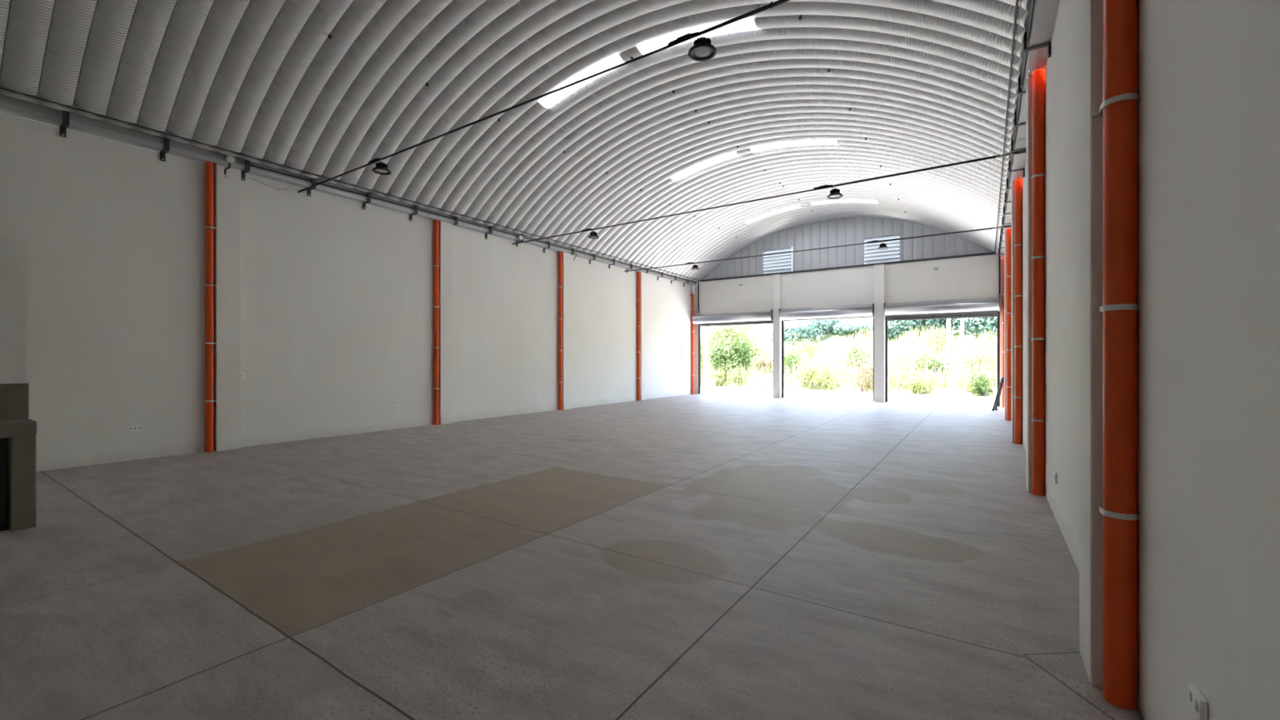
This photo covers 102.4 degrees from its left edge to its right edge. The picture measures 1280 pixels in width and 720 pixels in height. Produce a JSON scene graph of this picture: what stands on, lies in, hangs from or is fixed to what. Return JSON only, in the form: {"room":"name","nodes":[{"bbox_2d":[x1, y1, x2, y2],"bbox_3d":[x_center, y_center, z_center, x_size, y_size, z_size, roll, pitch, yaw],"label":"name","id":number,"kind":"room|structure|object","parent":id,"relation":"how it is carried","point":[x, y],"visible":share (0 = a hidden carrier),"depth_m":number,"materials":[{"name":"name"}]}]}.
{"room":"empty warehouse","nodes":[
{"label":"empty warehouse","id":0,"kind":"room"},
{"bbox_2d":[0,238,28,418],"bbox_3d":[-8.142,0.210,4.180,2.220,2.780,3.870,0,0,34],"label":"wall partition","id":1,"kind":"structure","parent":0,"point":[14,254],"depth_m":5.09,"materials":[{"name":"white paint"}]},
{"bbox_2d":[0,383,28,419],"bbox_3d":[-6.853,0.415,4.080,0.022,0.350,2.600,0,0,34],"label":"backsplash","id":2,"kind":"structure","parent":1,"relation":"attached to","point":[14,397],"depth_m":5.08,"materials":[{"name":"grey"}]},
{"bbox_2d":[0,111,691,471],"bbox_3d":[-4.259,-1.060,13.816,0.290,5.320,24.500,0,0,34],"label":"wall","id":3,"kind":"structure","parent":0,"point":[323,303],"depth_m":9.71,"materials":[{"name":"white paint"}]},
{"bbox_2d":[59,110,69,137],"bbox_3d":[-8.357,-3.442,7.474,0.249,0.364,0.180,0,0,34],"label":"bracket","id":4,"kind":"object","parent":3,"relation":"attached to","point":[65,114],"visible":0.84,"depth_m":7.44,"materials":[{"name":"metal"}]},
{"bbox_2d":[128,425,141,431],"bbox_3d":[-8.024,1.100,8.178,0.019,0.085,0.150,0,0,34],"label":"wall outlet","id":5,"kind":"object","parent":3,"relation":"attached to","point":[138,428],"visible":1,"depth_m":8.17,"materials":[{"name":"white plastic"}]},
{"bbox_2d":[160,137,169,161],"bbox_3d":[-7.745,-3.442,8.388,0.249,0.364,0.180,0,0,34],"label":"bracket","id":6,"kind":"object","parent":3,"relation":"attached to","point":[166,141],"visible":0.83,"depth_m":8.35,"materials":[{"name":"metal"}]},
{"bbox_2d":[204,161,217,452],"bbox_3d":[-7.441,-0.899,8.912,0.152,4.999,0.138,0,0,34],"label":"downpipe","id":7,"kind":"object","parent":3,"relation":"attached to","point":[209,166],"visible":1,"depth_m":8.87,"materials":[{"name":"orange plastic"}]},
{"bbox_2d":[240,160,249,180],"bbox_3d":[-7.132,-3.442,9.301,0.249,0.364,0.180,0,0,34],"label":"bracket","id":8,"kind":"object","parent":3,"relation":"attached to","point":[246,170],"visible":0.79,"depth_m":9.26,"materials":[{"name":"metal"}]},
{"bbox_2d":[306,177,315,196],"bbox_3d":[-6.519,-3.442,10.215,0.249,0.364,0.180,0,0,34],"label":"bracket","id":9,"kind":"object","parent":3,"relation":"attached to","point":[313,180],"visible":0.74,"depth_m":10.18,"materials":[{"name":"metal"}]},
{"bbox_2d":[0,85,700,285],"bbox_3d":[-4.181,-3.447,13.764,0.175,0.095,24.180,0,0,34],"label":"gutter","id":10,"kind":"object","parent":3,"relation":"attached to","point":[6,108],"visible":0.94,"depth_m":9.42,"materials":[{"name":"grey metal"}]},
{"bbox_2d":[223,155,235,178],"bbox_3d":[-7.186,-3.359,9.012,0.149,0.398,0.077,0,0,-44],"label":"round fixture","id":11,"kind":"object","parent":10,"relation":"attached to","point":[230,159],"visible":1,"depth_m":8.99,"materials":[{"name":"grey metal"}]},
{"bbox_2d":[249,164,697,283],"bbox_3d":[-2.226,-3.511,16.486,0.025,0.025,17.400,0,0,34],"label":"cable","id":12,"kind":"object","parent":10,"relation":"attached to","point":[250,164],"visible":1,"depth_m":12.16,"materials":[{"name":"grey metal"}]},
{"bbox_2d":[362,192,371,209],"bbox_3d":[-5.906,-3.442,11.128,0.249,0.364,0.180,0,0,34],"label":"bracket","id":13,"kind":"object","parent":3,"relation":"attached to","point":[369,195],"visible":0.89,"depth_m":11.09,"materials":[{"name":"metal"}]},
{"bbox_2d":[409,205,417,221],"bbox_3d":[-5.293,-3.442,12.041,0.249,0.364,0.180,0,0,34],"label":"bracket","id":14,"kind":"object","parent":3,"relation":"attached to","point":[415,206],"visible":0.88,"depth_m":12.00,"materials":[{"name":"metal"}]},
{"bbox_2d":[433,219,440,425],"bbox_3d":[-4.973,-0.899,12.591,0.152,4.999,0.138,0,0,34],"label":"downpipe","id":15,"kind":"object","parent":3,"relation":"attached to","point":[436,223],"visible":1,"depth_m":12.55,"materials":[{"name":"orange plastic"}]},
{"bbox_2d":[453,216,457,225],"bbox_3d":[-4.680,-3.442,12.955,0.249,0.364,0.180,0,0,34],"label":"bracket","id":16,"kind":"object","parent":3,"relation":"attached to","point":[455,217],"visible":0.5,"depth_m":12.89,"materials":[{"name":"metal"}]},
{"bbox_2d":[484,226,493,239],"bbox_3d":[-4.067,-3.442,13.868,0.249,0.364,0.180,0,0,34],"label":"bracket","id":17,"kind":"object","parent":3,"relation":"attached to","point":[491,227],"visible":0.84,"depth_m":13.83,"materials":[{"name":"metal"}]},
{"bbox_2d":[297,0,790,192],"bbox_3d":[-1.823,-3.211,6.835,11.811,0.258,0.284,0,0,34],"label":"lamp","id":18,"kind":"object","parent":3,"relation":"attached to","point":[702,50],"depth_m":5.46,"materials":[{"name":"black metal"}]},
{"bbox_2d":[375,161,387,168],"bbox_3d":[-4.246,-3.182,8.461,0.176,0.096,0.174,0,0,34],"label":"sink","id":19,"kind":"object","parent":18,"relation":"in","point":[380,165],"depth_m":8.41,"materials":[{"name":"black metal"}]},
{"bbox_2d":[693,35,711,49],"bbox_3d":[0.628,-3.182,5.190,0.176,0.096,0.174,0,0,34],"label":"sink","id":20,"kind":"object","parent":18,"relation":"in","point":[701,39],"depth_m":5.14,"materials":[{"name":"black metal"}]},
{"bbox_2d":[542,241,550,253],"bbox_3d":[-2.841,-3.442,15.695,0.249,0.364,0.180,0,0,34],"label":"bracket","id":21,"kind":"object","parent":3,"relation":"attached to","point":[548,242],"visible":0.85,"depth_m":15.65,"materials":[{"name":"metal"}]},
{"bbox_2d":[558,251,564,409],"bbox_3d":[-2.504,-0.899,16.269,0.152,4.999,0.138,0,0,34],"label":"downpipe","id":22,"kind":"object","parent":3,"relation":"attached to","point":[560,253],"visible":1,"depth_m":16.22,"materials":[{"name":"orange plastic"}]},
{"bbox_2d":[589,253,595,263],"bbox_3d":[-1.616,-3.442,17.522,0.249,0.364,0.180,0,0,34],"label":"bracket","id":23,"kind":"object","parent":3,"relation":"attached to","point":[594,255],"visible":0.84,"depth_m":17.48,"materials":[{"name":"metal"}]},
{"bbox_2d":[636,271,641,400],"bbox_3d":[-0.036,-0.899,19.948,0.152,4.999,0.138,0,0,34],"label":"downpipe","id":24,"kind":"object","parent":3,"relation":"attached to","point":[638,326],"visible":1,"depth_m":19.90,"materials":[{"name":"orange plastic"}]},
{"bbox_2d":[681,343,686,359],"bbox_3d":[1.984,-0.330,23.091,0.021,0.720,0.480,0,0,34],"label":"electrical panel","id":25,"kind":"object","parent":3,"relation":"attached to","point":[683,345],"visible":1,"depth_m":23.07,"materials":[{"name":"grey metal"}]},
{"bbox_2d":[690,284,695,394],"bbox_3d":[2.423,-0.899,23.617,0.158,4.999,0.164,0,0,34],"label":"downpipe","id":26,"kind":"object","parent":3,"relation":"attached to","point":[692,286],"visible":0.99,"depth_m":23.58,"materials":[{"name":"orange plastic"}]},
{"bbox_2d":[511,149,1026,244],"bbox_3d":[1.247,-3.211,11.411,11.811,0.258,0.284,0,0,34],"label":"lamp","id":27,"kind":"object","parent":3,"relation":"attached to","point":[835,193],"depth_m":9.82,"materials":[{"name":"black metal"}]},
{"bbox_2d":[830,188,839,194],"bbox_3d":[3.699,-3.182,9.766,0.176,0.096,0.174,0,0,34],"label":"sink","id":28,"kind":"object","parent":27,"relation":"in","point":[837,191],"depth_m":9.70,"materials":[{"name":"black metal"}]},
{"bbox_2d":[624,224,1011,271],"bbox_3d":[4.317,-3.211,15.986,11.811,0.258,0.284,0,0,34],"label":"cable","id":29,"kind":"object","parent":3,"relation":"attached to","point":[883,246],"depth_m":14.58,"materials":[{"name":"black metal"}]},
{"bbox_2d":[879,243,886,247],"bbox_3d":[6.769,-3.182,14.341,0.176,0.096,0.174,0,0,34],"label":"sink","id":30,"kind":"object","parent":29,"relation":"in","point":[883,245],"depth_m":14.28,"materials":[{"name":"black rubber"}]},
{"bbox_2d":[0,0,1028,282],"bbox_3d":[0.687,-4.589,10.518,11.358,2.091,25.050,0,0,34],"label":"ceiling","id":31,"kind":"structure","parent":0,"point":[926,82],"depth_m":9.32,"materials":[{"name":"white metal"}]},
{"bbox_2d":[538,53,625,108],"bbox_3d":[-1.146,-5.432,10.139,2.056,0.394,0.334,0,0,34],"label":"window","id":32,"kind":"structure","parent":31,"relation":"attached to","point":[548,101],"depth_m":10.12,"materials":[{"name":"white plastic"}]},
{"bbox_2d":[636,17,761,54],"bbox_3d":[0.948,-5.437,8.734,2.215,0.392,0.334,0,0,34],"label":"window","id":33,"kind":"structure","parent":31,"relation":"attached to","point":[744,24],"depth_m":8.60,"materials":[{"name":"white plastic"}]},
{"bbox_2d":[671,151,740,182],"bbox_3d":[1.832,-5.432,14.577,2.056,0.394,0.334,0,0,34],"label":"window","id":34,"kind":"structure","parent":31,"relation":"attached to","point":[731,155],"depth_m":14.53,"materials":[{"name":"white plastic"}]},
{"bbox_2d":[746,204,800,223],"bbox_3d":[4.996,-5.432,19.292,2.056,0.394,0.334,0,0,34],"label":"window","id":35,"kind":"structure","parent":31,"relation":"attached to","point":[748,221],"depth_m":19.24,"materials":[{"name":"white plastic"}]},
{"bbox_2d":[750,139,839,152],"bbox_3d":[3.926,-5.437,13.172,2.215,0.392,0.334,0,0,34],"label":"window","id":36,"kind":"structure","parent":31,"relation":"attached to","point":[790,144],"depth_m":13.11,"materials":[{"name":"white plastic"}]},
{"bbox_2d":[810,199,878,205],"bbox_3d":[7.090,-5.437,17.887,2.215,0.392,0.334,0,0,34],"label":"window","id":37,"kind":"structure","parent":31,"relation":"attached to","point":[844,200],"depth_m":17.84,"materials":[{"name":"white plastic"}]},
{"bbox_2d":[0,393,1143,719],"bbox_3d":[0.653,1.660,10.526,12.115,0.120,24.510,0,0,34],"label":"floor","id":38,"kind":"structure","parent":0,"point":[688,557],"depth_m":3.85,"materials":[{"name":"concrete"}]},
{"bbox_2d":[0,383,36,531],"bbox_3d":[-6.671,0.920,3.960,0.458,1.360,2.603,0,0,34],"label":"fireplace","id":39,"kind":"object","parent":38,"relation":"on","point":[18,433],"depth_m":4.84,"materials":[{"name":"grey concrete"}]},
{"bbox_2d":[0,417,36,438],"bbox_3d":[-6.671,0.660,3.960,0.458,0.140,2.603,0,0,34],"label":"countertop","id":40,"kind":"structure","parent":39,"relation":"on","point":[15,428],"depth_m":4.83,"materials":[{"name":"grey stone"}]},
{"bbox_2d":[991,376,1004,410],"bbox_3d":[11.229,1.070,16.149,0.635,1.059,0.241,0,0,-14],"label":"stand","id":41,"kind":"object","parent":38,"relation":"on","point":[999,390],"visible":0.97,"depth_m":16.06,"materials":[{"name":"grey metal"}]},
{"bbox_2d":[702,217,992,279],"bbox_3d":[7.428,-4.658,20.635,11.791,2.124,0.051,0,0,34],"label":"wall","id":42,"kind":"structure","parent":0,"point":[842,231],"depth_m":20.33,"materials":[{"name":"grey metal"}]},
{"bbox_2d":[762,246,792,274],"bbox_3d":[5.794,-4.147,21.728,1.270,1.025,0.143,0,0,34],"label":"window","id":43,"kind":"structure","parent":42,"relation":"in","point":[777,263],"depth_m":21.71,"materials":[{"name":"metal"}]},
{"bbox_2d":[863,233,901,264],"bbox_3d":[9.162,-4.147,19.469,1.280,1.025,0.143,0,0,34],"label":"window","id":44,"kind":"structure","parent":42,"relation":"in","point":[873,255],"depth_m":19.46,"materials":[{"name":"metal"}]},
{"bbox_2d":[693,253,1002,406],"bbox_3d":[7.370,-1.000,20.537,11.815,5.200,0.380,0,0,34],"label":"wall","id":45,"kind":"structure","parent":0,"point":[977,277],"depth_m":19.82,"materials":[{"name":"white paint"}]},
{"bbox_2d":[697,282,699,313],"bbox_3d":[2.689,-2.835,23.677,0.100,1.410,0.079,0,0,34],"label":"conduit","id":46,"kind":"object","parent":45,"relation":"attached to","point":[698,310],"visible":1,"depth_m":23.65,"materials":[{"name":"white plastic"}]},
{"bbox_2d":[692,309,773,394],"bbox_3d":[4.047,-0.245,22.608,3.708,3.690,0.477,0,0,34],"label":"door","id":47,"kind":"structure","parent":45,"relation":"in","point":[763,317],"depth_m":22.60,"materials":[{"name":"metal"}]},
{"bbox_2d":[778,303,874,401],"bbox_3d":[7.334,-0.245,20.402,3.601,3.690,0.477,0,0,34],"label":"door","id":48,"kind":"structure","parent":45,"relation":"in","point":[862,310],"depth_m":20.16,"materials":[{"name":"metal"}]},
{"bbox_2d":[700,252,995,281],"bbox_3d":[7.399,-3.600,20.534,11.265,0.070,0.048,0,0,34],"label":"trim","id":49,"kind":"structure","parent":45,"relation":"attached to","point":[987,253],"depth_m":19.81,"materials":[{"name":"metal"}]},
{"bbox_2d":[884,296,999,406],"bbox_3d":[10.589,-0.245,18.218,3.531,3.690,0.477,0,0,34],"label":"door","id":50,"kind":"structure","parent":45,"relation":"in","point":[981,307],"depth_m":18.07,"materials":[{"name":"metal"}]},
{"bbox_2d":[997,255,1001,298],"bbox_3d":[12.122,-2.795,17.348,0.100,1.490,0.079,0,0,34],"label":"conduit","id":51,"kind":"object","parent":45,"relation":"attached to","point":[999,295],"visible":0.77,"depth_m":17.32,"materials":[{"name":"grey metal"}]},
{"bbox_2d":[1004,0,1279,719],"bbox_3d":[5.553,-1.060,7.233,0.308,5.320,24.500,0,0,34],"label":"wall","id":52,"kind":"structure","parent":0,"point":[1208,71],"depth_m":1.85,"materials":[{"name":"white paint"}]},
{"bbox_2d":[1000,257,1004,407],"bbox_3d":[12.111,-0.925,17.133,0.152,5.050,0.138,0,0,34],"label":"downpipe","id":53,"kind":"object","parent":52,"relation":"attached to","point":[1002,294],"visible":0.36,"depth_m":17.10,"materials":[{"name":"orange plastic"}]},
{"bbox_2d":[1001,217,1011,225],"bbox_3d":[9.213,-3.442,12.906,0.249,0.364,0.180,0,0,34],"label":"bracket","id":54,"kind":"object","parent":52,"relation":"attached to","point":[1002,224],"visible":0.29,"depth_m":12.93,"materials":[{"name":"metal"}]},
{"bbox_2d":[1004,228,1011,421],"bbox_3d":[9.642,-0.925,13.454,0.152,5.050,0.138,0,0,34],"label":"downpipe","id":55,"kind":"object","parent":52,"relation":"attached to","point":[1008,277],"visible":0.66,"depth_m":13.40,"materials":[{"name":"orange plastic"}]},
{"bbox_2d":[994,0,1035,253],"bbox_3d":[5.346,-3.566,7.371,0.155,0.156,24.200,0,0,34],"label":"trim","id":56,"kind":"structure","parent":52,"relation":"attached to","point":[1020,11],"depth_m":6.76,"materials":[{"name":"metal"}]},
{"bbox_2d":[1008,160,1024,177],"bbox_3d":[6.761,-3.442,9.252,0.249,0.364,0.180,0,0,34],"label":"bracket","id":57,"kind":"object","parent":52,"relation":"attached to","point":[1009,162],"visible":0.8,"depth_m":9.26,"materials":[{"name":"metal"}]},
{"bbox_2d":[1012,178,1022,444],"bbox_3d":[7.174,-0.925,9.775,0.152,5.050,0.138,0,0,34],"label":"downpipe","id":58,"kind":"object","parent":52,"relation":"attached to","point":[1018,245],"visible":0.98,"depth_m":9.72,"materials":[{"name":"orange plastic"}]},
{"bbox_2d":[1011,138,1026,152],"bbox_3d":[6.148,-3.442,8.338,0.249,0.364,0.180,0,0,34],"label":"bracket","id":59,"kind":"object","parent":52,"relation":"attached to","point":[1012,150],"visible":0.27,"depth_m":8.36,"materials":[{"name":"metal"}]},
{"bbox_2d":[1013,111,1026,127],"bbox_3d":[5.535,-3.442,7.425,0.249,0.364,0.180,0,0,34],"label":"bracket","id":60,"kind":"object","parent":52,"relation":"attached to","point":[1015,125],"visible":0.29,"depth_m":7.45,"materials":[{"name":"metal"}]},
{"bbox_2d":[1017,77,1026,95],"bbox_3d":[4.923,-3.442,6.512,0.249,0.364,0.180,0,0,34],"label":"bracket","id":61,"kind":"object","parent":52,"relation":"attached to","point":[1020,92],"visible":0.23,"depth_m":6.54,"materials":[{"name":"metal"}]},
{"bbox_2d":[1000,0,1059,258],"bbox_3d":[5.483,-3.447,7.280,0.177,0.095,24.180,0,0,34],"label":"gutter","id":62,"kind":"object","parent":52,"relation":"attached to","point":[1045,11],"visible":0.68,"depth_m":5.85,"materials":[{"name":"grey metal"}]},
{"bbox_2d":[999,0,1035,255],"bbox_3d":[7.051,-3.508,9.810,0.024,0.024,18.150,0,0,34],"label":"cable","id":63,"kind":"object","parent":62,"relation":"attached to","point":[1033,1],"visible":1,"depth_m":6.61,"materials":[{"name":"black metal"}]},
{"bbox_2d":[1028,68,1045,496],"bbox_3d":[4.705,-0.925,6.097,0.152,5.050,0.138,0,0,34],"label":"downpipe","id":64,"kind":"object","parent":52,"relation":"attached to","point":[1038,175],"visible":0.96,"depth_m":6.04,"materials":[{"name":"orange plastic"}]},
{"bbox_2d":[1023,31,1051,57],"bbox_3d":[4.310,-3.442,5.598,0.249,0.364,0.180,0,0,34],"label":"bracket","id":65,"kind":"object","parent":52,"relation":"attached to","point":[1047,44],"visible":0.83,"depth_m":5.59,"materials":[{"name":"metal"}]},
{"bbox_2d":[1053,471,1057,484],"bbox_3d":[4.110,1.170,5.094,0.019,0.100,0.130,0,0,34],"label":"wall outlet","id":66,"kind":"object","parent":52,"relation":"attached to","point":[1055,472],"visible":1,"depth_m":5.04,"materials":[{"name":"white plastic"}]},
{"bbox_2d":[1092,0,1139,710],"bbox_3d":[2.237,-0.925,2.418,0.152,5.050,0.138,0,0,34],"label":"downpipe","id":67,"kind":"object","parent":52,"relation":"attached to","point":[1120,307],"visible":1,"depth_m":2.37,"materials":[{"name":"orange plastic"}]},
{"bbox_2d":[1188,682,1207,719],"bbox_3d":[1.820,1.120,1.681,0.019,0.070,0.115,0,0,34],"label":"wall outlet","id":68,"kind":"object","parent":52,"relation":"attached to","point":[1197,700],"visible":1,"depth_m":1.66,"materials":[{"name":"white plastic"}]},
{"bbox_2d":[1189,690,1191,702],"bbox_3d":[1.829,1.120,1.710,0.002,0.028,0.022,0,0,34],"label":"socket","id":69,"kind":"object","parent":68,"relation":"attached to","point":[1190,691],"depth_m":1.71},
{"bbox_2d":[1195,700,1198,712],"bbox_3d":[1.797,1.120,1.662,0.002,0.028,0.022,0,0,34],"label":"socket","id":70,"kind":"object","parent":68,"relation":"attached to","point":[1196,701],"depth_m":1.66,"materials":[{"name":"white plastic"}]},
{"label":"outside","id":71,"kind":"structure","parent":0,"visible":0},
{"bbox_2d":[700,385,995,405],"bbox_3d":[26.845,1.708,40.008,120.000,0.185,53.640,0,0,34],"label":"ground","id":72,"kind":"structure","parent":71,"point":[722,390],"depth_m":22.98,"materials":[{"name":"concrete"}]},
{"bbox_2d":[700,328,703,386],"bbox_3d":[3.557,-0.128,30.661,0.800,4.917,0.852,0,0,-2],"label":"bush","id":73,"kind":"object","parent":72,"relation":"on","point":[701,353],"visible":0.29,"depth_m":30.61,"materials":[{"name":"green plant"}]},
{"bbox_2d":[703,326,708,390],"bbox_3d":[3.441,-0.600,26.834,0.240,4.450,0.240,0,0,34],"label":"post","id":74,"kind":"object","parent":72,"relation":"on","point":[705,328],"visible":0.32,"depth_m":26.75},
{"bbox_2d":[702,367,728,386],"bbox_3d":[4.625,1.155,31.081,1.728,1.365,1.119,0,0,34],"label":"bush","id":75,"kind":"object","parent":72,"relation":"on","point":[719,379],"visible":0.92,"depth_m":30.90,"materials":[{"name":"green plant"}]},
{"bbox_2d":[708,331,745,377],"bbox_3d":[5.207,-0.018,32.142,2.195,3.425,2.981,0,0,-29],"label":"bush","id":76,"kind":"object","parent":72,"relation":"on","point":[720,355],"visible":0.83,"depth_m":31.86,"materials":[{"name":"green plant"}]},
{"bbox_2d":[724,363,750,384],"bbox_3d":[5.742,0.893,29.909,1.612,1.532,1.256,0,0,34],"label":"bush","id":77,"kind":"object","parent":72,"relation":"on","point":[734,375],"visible":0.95,"depth_m":29.86,"materials":[{"name":"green plant"}]},
{"bbox_2d":[726,324,759,373],"bbox_3d":[6.252,-0.313,32.089,2.219,4.068,1.934,0,0,34],"label":"bush","id":78,"kind":"object","parent":72,"relation":"on","point":[743,343],"visible":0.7,"depth_m":31.92,"materials":[{"name":"green plant"}]},
{"bbox_2d":[791,360,821,390],"bbox_3d":[8.964,0.829,27.603,1.676,1.709,1.935,0,0,34],"label":"bush","id":79,"kind":"object","parent":72,"relation":"on","point":[806,376],"visible":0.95,"depth_m":27.43,"materials":[{"name":"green plant"}]},
{"bbox_2d":[813,357,853,391],"bbox_3d":[9.865,0.928,26.562,1.624,2.070,1.991,0,0,-24],"label":"bush","id":80,"kind":"object","parent":72,"relation":"on","point":[827,375],"visible":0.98,"depth_m":26.62,"materials":[{"name":"yellow plant"}]},
{"bbox_2d":[700,315,997,396],"bbox_3d":[12.213,-2.470,49.609,75.000,8.741,44.000,0,0,34],"label":"hill","id":81,"kind":"structure","parent":72,"relation":"on","point":[831,338],"depth_m":29.99,"materials":[{"name":"green plant"}]},
{"bbox_2d":[700,324,742,356],"bbox_3d":[5.742,-1.536,36.716,2.448,4.783,3.315,0,0,-30],"label":"bush","id":82,"kind":"object","parent":81,"relation":"on","point":[726,330],"visible":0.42,"depth_m":36.32,"materials":[{"name":"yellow plant"}]},
{"bbox_2d":[711,324,764,355],"bbox_3d":[6.985,-1.444,36.736,3.833,5.278,2.891,0,0,34],"label":"bush","id":83,"kind":"object","parent":81,"relation":"on","point":[743,326],"visible":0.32,"depth_m":36.32,"materials":[{"name":"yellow plant"}]},
{"bbox_2d":[752,352,773,372],"bbox_3d":[7.360,0.351,30.613,1.400,1.495,1.260,0,0,5],"label":"bush","id":84,"kind":"object","parent":81,"relation":"on","point":[761,362],"visible":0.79,"depth_m":30.57,"materials":[{"name":"brown plant"}]},
{"bbox_2d":[766,320,822,347],"bbox_3d":[13.938,-2.201,46.125,4.683,2.527,4.379,0,0,-3],"label":"tree","id":85,"kind":"object","parent":81,"relation":"on","point":[793,331],"visible":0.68,"depth_m":45.41,"materials":[{"name":"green plant"}]},
{"bbox_2d":[783,347,807,373],"bbox_3d":[8.989,0.248,29.995,1.622,1.941,1.180,0,0,34],"label":"bush","id":86,"kind":"object","parent":81,"relation":"on","point":[788,360],"visible":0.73,"depth_m":29.93,"materials":[{"name":"green plant"}]},
{"bbox_2d":[790,334,822,359],"bbox_3d":[11.575,-0.427,35.510,2.303,2.621,1.896,0,0,34],"label":"bush","id":87,"kind":"object","parent":81,"relation":"on","point":[809,351],"visible":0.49,"depth_m":35.15,"materials":[{"name":"yellow plant"}]},
{"bbox_2d":[791,319,840,342],"bbox_3d":[16.233,-3.015,47.997,4.561,2.869,5.082,0,0,34],"label":"tree","id":88,"kind":"object","parent":81,"relation":"on","point":[820,322],"visible":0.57,"depth_m":46.93,"materials":[{"name":"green plant"}]},
{"bbox_2d":[824,318,857,335],"bbox_3d":[18.806,-3.219,50.029,5.079,1.750,4.370,0,0,-39],"label":"tree","id":89,"kind":"object","parent":81,"relation":"on","point":[842,320],"visible":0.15,"depth_m":48.37,"materials":[{"name":"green plant"}]},
{"bbox_2d":[829,321,871,335],"bbox_3d":[19.560,-2.796,46.994,4.416,1.328,4.218,0,0,34],"label":"tree","id":90,"kind":"object","parent":81,"relation":"on","point":[850,327],"visible":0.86,"depth_m":46.05,"materials":[{"name":"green plant"}]},
{"bbox_2d":[844,337,872,369],"bbox_3d":[13.168,0.003,31.044,1.622,2.591,1.523,0,0,34],"label":"bush","id":91,"kind":"object","parent":81,"relation":"on","point":[855,352],"visible":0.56,"depth_m":31.00,"materials":[{"name":"green plant"}]},
{"bbox_2d":[866,315,929,339],"bbox_3d":[20.527,-2.650,41.411,4.883,2.688,4.293,0,0,-14],"label":"tree","id":92,"kind":"object","parent":81,"relation":"on","point":[895,329],"visible":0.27,"depth_m":40.39,"materials":[{"name":"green plant"}]},
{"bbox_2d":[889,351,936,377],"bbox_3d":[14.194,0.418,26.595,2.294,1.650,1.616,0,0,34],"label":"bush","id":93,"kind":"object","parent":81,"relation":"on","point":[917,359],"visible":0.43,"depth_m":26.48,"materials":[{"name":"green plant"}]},
{"bbox_2d":[887,318,952,337],"bbox_3d":[21.536,-3.427,39.899,5.094,3.651,4.911,0,0,34],"label":"tree","id":94,"kind":"object","parent":81,"relation":"on","point":[926,322],"visible":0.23,"depth_m":39.09,"materials":[{"name":"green plant"}]},
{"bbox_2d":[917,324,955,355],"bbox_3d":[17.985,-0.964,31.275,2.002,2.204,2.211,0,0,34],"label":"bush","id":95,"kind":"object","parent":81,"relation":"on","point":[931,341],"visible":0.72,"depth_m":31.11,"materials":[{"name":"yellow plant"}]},
{"bbox_2d":[915,351,959,377],"bbox_3d":[14.794,0.486,25.575,1.977,1.788,1.357,0,0,34],"label":"bush","id":96,"kind":"object","parent":81,"relation":"on","point":[937,364],"visible":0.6,"depth_m":25.68,"materials":[{"name":"green plant"}]},
{"bbox_2d":[946,318,951,372],"bbox_3d":[15.707,-1.438,26.190,0.210,4.650,0.210,0,0,34],"label":"post","id":97,"kind":"object","parent":81,"relation":"on","point":[948,320],"visible":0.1,"depth_m":26.13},
{"bbox_2d":[931,318,978,335],"bbox_3d":[24.721,-4.062,39.453,4.919,4.729,5.788,0,0,34],"label":"tree","id":98,"kind":"object","parent":81,"relation":"on","point":[958,320],"visible":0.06,"depth_m":38.89,"materials":[{"name":"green plant"}]},
{"bbox_2d":[960,318,964,370],"bbox_3d":[16.463,-1.590,26.286,0.180,4.650,0.180,0,0,34],"label":"post","id":99,"kind":"object","parent":81,"relation":"on","point":[962,319],"visible":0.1,"depth_m":26.23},
{"bbox_2d":[936,317,997,339],"bbox_3d":[24.440,-3.149,37.070,5.810,4.611,4.453,0,0,-24],"label":"tree","id":100,"kind":"object","parent":81,"relation":"on","point":[953,326],"visible":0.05,"depth_m":36.63,"materials":[{"name":"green plant"}]},
{"bbox_2d":[952,316,997,338],"bbox_3d":[24.574,-2.788,35.115,4.665,3.996,4.673,0,0,-5],"label":"tree","id":101,"kind":"object","parent":81,"relation":"on","point":[993,323],"visible":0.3,"depth_m":35.01,"materials":[{"name":"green plant"}]},
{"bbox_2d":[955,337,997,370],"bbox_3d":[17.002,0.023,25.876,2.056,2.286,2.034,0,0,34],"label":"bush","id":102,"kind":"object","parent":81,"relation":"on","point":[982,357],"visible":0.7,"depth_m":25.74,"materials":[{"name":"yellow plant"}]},
{"bbox_2d":[841,351,888,392],"bbox_3d":[11.152,0.751,25.455,2.168,2.458,2.131,0,0,34],"label":"bush","id":103,"kind":"object","parent":72,"relation":"on","point":[861,365],"visible":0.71,"depth_m":25.31,"materials":[{"name":"brown plant"}]},
{"bbox_2d":[893,365,933,393],"bbox_3d":[13.109,0.960,24.306,2.114,1.408,1.977,0,0,34],"label":"bush","id":104,"kind":"object","parent":72,"relation":"on","point":[909,383],"visible":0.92,"depth_m":24.02,"materials":[{"name":"yellow plant"}]},
{"bbox_2d":[963,367,997,396],"bbox_3d":[14.946,1.018,22.608,1.251,1.324,0.931,0,0,34],"label":"bush","id":105,"kind":"object","parent":72,"relation":"on","point":[984,388],"visible":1,"depth_m":22.49,"materials":[{"name":"green plant"}]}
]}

